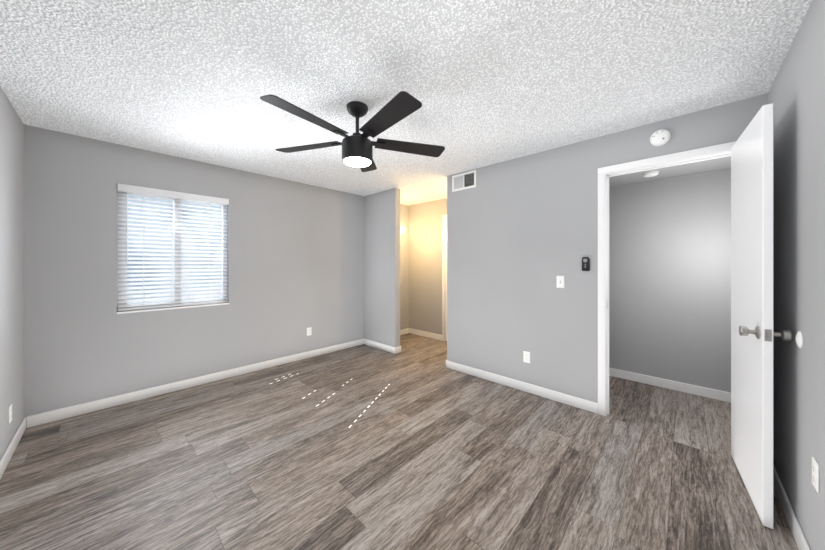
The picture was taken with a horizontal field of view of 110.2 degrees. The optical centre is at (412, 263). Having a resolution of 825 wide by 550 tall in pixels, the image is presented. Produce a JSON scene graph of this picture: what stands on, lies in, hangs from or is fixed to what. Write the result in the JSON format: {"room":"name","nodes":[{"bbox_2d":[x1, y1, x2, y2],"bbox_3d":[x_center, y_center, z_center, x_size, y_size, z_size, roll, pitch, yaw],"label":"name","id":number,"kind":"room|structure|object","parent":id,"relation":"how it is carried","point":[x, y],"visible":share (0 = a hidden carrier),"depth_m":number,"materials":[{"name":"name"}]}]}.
{"room":"empty bedroom","nodes":[
{"label":"empty bedroom","id":0,"kind":"room"},
{"bbox_2d":[0,86,23,458],"bbox_3d":[-1.634,0.100,0.820,4.520,2.440,0.120,0,0,43],"label":"wall","id":1,"kind":"structure","parent":0,"point":[11,258],"depth_m":2.02,"materials":[{"name":"paint"}]},
{"bbox_2d":[9,404,11,423],"bbox_3d":[-2.765,1.030,1.982,0.070,0.115,0.009,0,0,43],"label":"outlet","id":2,"kind":"object","parent":1,"relation":"attached to","point":[10,413],"visible":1,"depth_m":1.97,"materials":[{"name":"white plastic"}]},
{"bbox_2d":[0,416,31,478],"bbox_3d":[-1.572,1.272,0.857,4.240,0.095,0.017,0,0,44],"label":"baseboard","id":3,"kind":"structure","parent":1,"relation":"attached to","point":[26,422],"depth_m":2.02,"materials":[{"name":"white wood"}]},
{"bbox_2d":[24,124,408,416],"bbox_3d":[-1.567,0.100,4.058,0.160,2.440,4.670,0,0,43],"label":"wall","id":4,"kind":"structure","parent":0,"point":[295,260],"depth_m":2.94,"materials":[{"name":"paint"}]},
{"bbox_2d":[117,192,228,313],"bbox_3d":[-2.496,-0.144,3.065,0.149,1.222,0.910,0,0,43],"label":"window","id":5,"kind":"structure","parent":4,"relation":"in","point":[175,237],"depth_m":3.02,"materials":[{"name":"white plastic"}]},
{"bbox_2d":[117,183,228,310],"bbox_3d":[-2.468,-0.155,3.038,0.087,1.196,0.902,0,0,43],"label":"window blind","id":6,"kind":"object","parent":5,"relation":"attached to","point":[125,189],"visible":0.98,"depth_m":2.99,"materials":[{"name":"white plastic"}]},
{"bbox_2d":[30,338,363,426],"bbox_3d":[-1.941,1.272,3.538,0.013,0.095,3.340,0,0,44],"label":"baseboard","id":7,"kind":"structure","parent":4,"relation":"attached to","point":[125,398],"depth_m":2.96,"materials":[{"name":"white wood"}]},
{"bbox_2d":[307,327,311,335],"bbox_3d":[-1.454,0.950,4.054,0.009,0.115,0.070,0,0,43],"label":"outlet","id":8,"kind":"object","parent":4,"relation":"attached to","point":[309,331],"visible":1,"depth_m":4.05,"materials":[{"name":"white plastic"}]},
{"bbox_2d":[400,328,407,334],"bbox_3d":[-0.391,1.272,5.168,0.017,0.095,0.960,0,0,44],"label":"baseboard","id":9,"kind":"structure","parent":4,"relation":"attached to","point":[404,331],"depth_m":5.40,"materials":[{"name":"white wood"}]},
{"bbox_2d":[0,333,798,549],"bbox_3d":[-0.027,1.370,2.514,4.520,0.100,4.790,0,0,43],"label":"floor","id":10,"kind":"structure","parent":0,"point":[415,443],"depth_m":1.85,"materials":[{"name":"brown wood"}]},
{"bbox_2d":[0,0,811,205],"bbox_3d":[-0.027,-1.170,2.514,4.520,0.100,4.790,0,0,43],"label":"ceiling","id":11,"kind":"structure","parent":0,"point":[487,82],"depth_m":1.68,"materials":[{"name":"white paint"}]},
{"bbox_2d":[260,91,444,171],"bbox_3d":[-0.394,-0.915,2.021,1.280,0.410,1.277,0,0,43],"label":"ceiling fan","id":12,"kind":"object","parent":11,"relation":"hanging from","point":[357,148],"visible":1,"depth_m":1.96,"materials":[{"name":"black metal"}]},
{"bbox_2d":[364,93,767,402],"bbox_3d":[0.807,0.100,3.363,4.240,2.440,0.190,0,0,43],"label":"wall","id":13,"kind":"structure","parent":0,"point":[522,233],"depth_m":2.96,"materials":[{"name":"paint"}]},
{"bbox_2d":[364,338,399,353],"bbox_3d":[-0.503,1.272,4.481,0.723,0.095,0.033,0,0,44],"label":"baseboard","id":14,"kind":"structure","parent":13,"relation":"attached to","point":[395,350],"depth_m":4.42,"materials":[{"name":"white wood"}]},
{"bbox_2d":[452,170,475,191],"bbox_3d":[0.622,-1.005,3.496,0.340,0.200,0.012,0,0,43],"label":"air vent","id":15,"kind":"object","parent":13,"relation":"in","point":[465,180],"visible":1,"depth_m":3.49,"materials":[{"name":"white plastic"}]},
{"bbox_2d":[446,360,597,413],"bbox_3d":[1.030,1.272,3.108,1.661,0.095,0.013,0,0,44],"label":"baseboard","id":16,"kind":"structure","parent":13,"relation":"attached to","point":[584,404],"depth_m":2.95,"materials":[{"name":"white wood"}]},
{"bbox_2d":[523,351,529,362],"bbox_3d":[1.178,0.960,2.970,0.070,0.115,0.009,0,0,43],"label":"outlet","id":17,"kind":"object","parent":13,"relation":"attached to","point":[526,356],"visible":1,"depth_m":2.97,"materials":[{"name":"white plastic"}]},
{"bbox_2d":[557,276,563,287],"bbox_3d":[1.406,0.170,2.743,0.070,0.115,0.024,0,0,43],"label":"light switch","id":18,"kind":"object","parent":13,"relation":"attached to","point":[560,281],"visible":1,"depth_m":2.75,"materials":[{"name":"white plastic"}]},
{"bbox_2d":[582,257,589,270],"bbox_3d":[1.560,-0.001,2.595,0.062,0.126,0.028,0,0,43],"label":"remote","id":19,"kind":"object","parent":13,"relation":"attached to","point":[585,263],"visible":1,"depth_m":2.58,"materials":[{"name":"black plastic"}]},
{"bbox_2d":[650,129,670,145],"bbox_3d":[1.926,-0.985,2.241,0.124,0.124,0.038,0,0,43],"label":"smoke detector","id":20,"kind":"object","parent":13,"relation":"attached to","point":[661,137],"visible":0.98,"depth_m":2.23,"materials":[{"name":"white plastic"}]},
{"bbox_2d":[598,141,735,415],"bbox_3d":[2.001,0.239,2.279,0.889,2.162,0.148,0,0,43],"label":"trim","id":21,"kind":"structure","parent":13,"relation":"attached to","point":[690,156],"depth_m":2.50,"materials":[{"name":"white wood"}]},
{"bbox_2d":[731,103,791,528],"bbox_3d":[1.988,0.258,1.702,0.167,2.108,0.708,0,0,39],"label":"door","id":22,"kind":"structure","parent":13,"relation":"in","point":[753,334],"depth_m":1.55,"materials":[{"name":"painted wood"},{"name":"brushed nickel"}]},
{"bbox_2d":[409,168,730,392],"bbox_3d":[1.554,0.100,4.150,4.240,2.440,0.240,0,0,43],"label":"wall","id":23,"kind":"structure","parent":0,"point":[670,278],"depth_m":3.08,"materials":[{"name":"paint"}]},
{"bbox_2d":[408,328,441,339],"bbox_3d":[0.236,1.272,5.227,0.766,0.095,0.013,0,0,44],"label":"baseboard","id":24,"kind":"structure","parent":23,"relation":"attached to","point":[413,331],"depth_m":5.22,"materials":[{"name":"white wood"}]},
{"bbox_2d":[442,214,446,340],"bbox_3d":[0.853,0.239,4.641,0.936,2.162,0.016,0,0,43],"label":"trim","id":25,"kind":"structure","parent":23,"relation":"attached to","point":[444,277],"depth_m":4.92,"materials":[{"name":"white wood"}]},
{"bbox_2d":[609,368,730,402],"bbox_3d":[2.438,1.272,3.303,1.790,0.095,0.013,0,0,44],"label":"baseboard","id":26,"kind":"structure","parent":23,"relation":"attached to","point":[655,381],"depth_m":3.01,"materials":[{"name":"white wood"}]},
{"bbox_2d":[609,156,730,186],"bbox_3d":[2.101,-1.018,2.948,1.790,0.205,0.990,0,0,43],"label":"ceiling","id":27,"kind":"structure","parent":0,"point":[698,167],"depth_m":2.85,"materials":[{"name":"paint"}]},
{"bbox_2d":[643,171,658,176],"bbox_3d":[2.389,-0.895,2.888,0.124,0.039,0.124,0,0,43],"label":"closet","id":28,"kind":"object","parent":27,"relation":"attached to","point":[650,174],"visible":1,"depth_m":2.85,"materials":[{"name":"white plastic"}]},
{"bbox_2d":[768,0,824,549],"bbox_3d":[1.610,0.100,1.043,0.120,2.440,4.670,0,0,43],"label":"wall","id":29,"kind":"structure","parent":0,"point":[796,95],"depth_m":1.34,"materials":[{"name":"paint"}]},
{"bbox_2d":[773,464,810,549],"bbox_3d":[1.143,1.272,0.660,0.030,0.095,3.410,0,0,44],"label":"baseboard","id":30,"kind":"structure","parent":29,"relation":"attached to","point":[802,544],"depth_m":1.44,"materials":[{"name":"white wood"}]},
{"bbox_2d":[795,331,802,347],"bbox_3d":[1.817,0.355,1.357,0.012,0.080,0.080,0,0,43],"label":"doorstop","id":31,"kind":"object","parent":29,"relation":"attached to","point":[799,339],"visible":0.98,"depth_m":1.34,"materials":[{"name":"white plastic"}]},
{"bbox_2d":[812,456,818,492],"bbox_3d":[1.657,0.865,1.185,0.009,0.115,0.070,0,0,43],"label":"outlet","id":32,"kind":"object","parent":29,"relation":"attached to","point":[815,473],"visible":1,"depth_m":1.18,"materials":[{"name":"white plastic"}]},
{"label":"outside","id":33,"kind":"structure","parent":0,"visible":0},
{"bbox_2d":[127,195,221,302],"bbox_3d":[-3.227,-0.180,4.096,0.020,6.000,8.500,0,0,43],"label":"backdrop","id":34,"kind":"structure","parent":33,"point":[159,212],"depth_m":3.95,"materials":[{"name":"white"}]}
]}

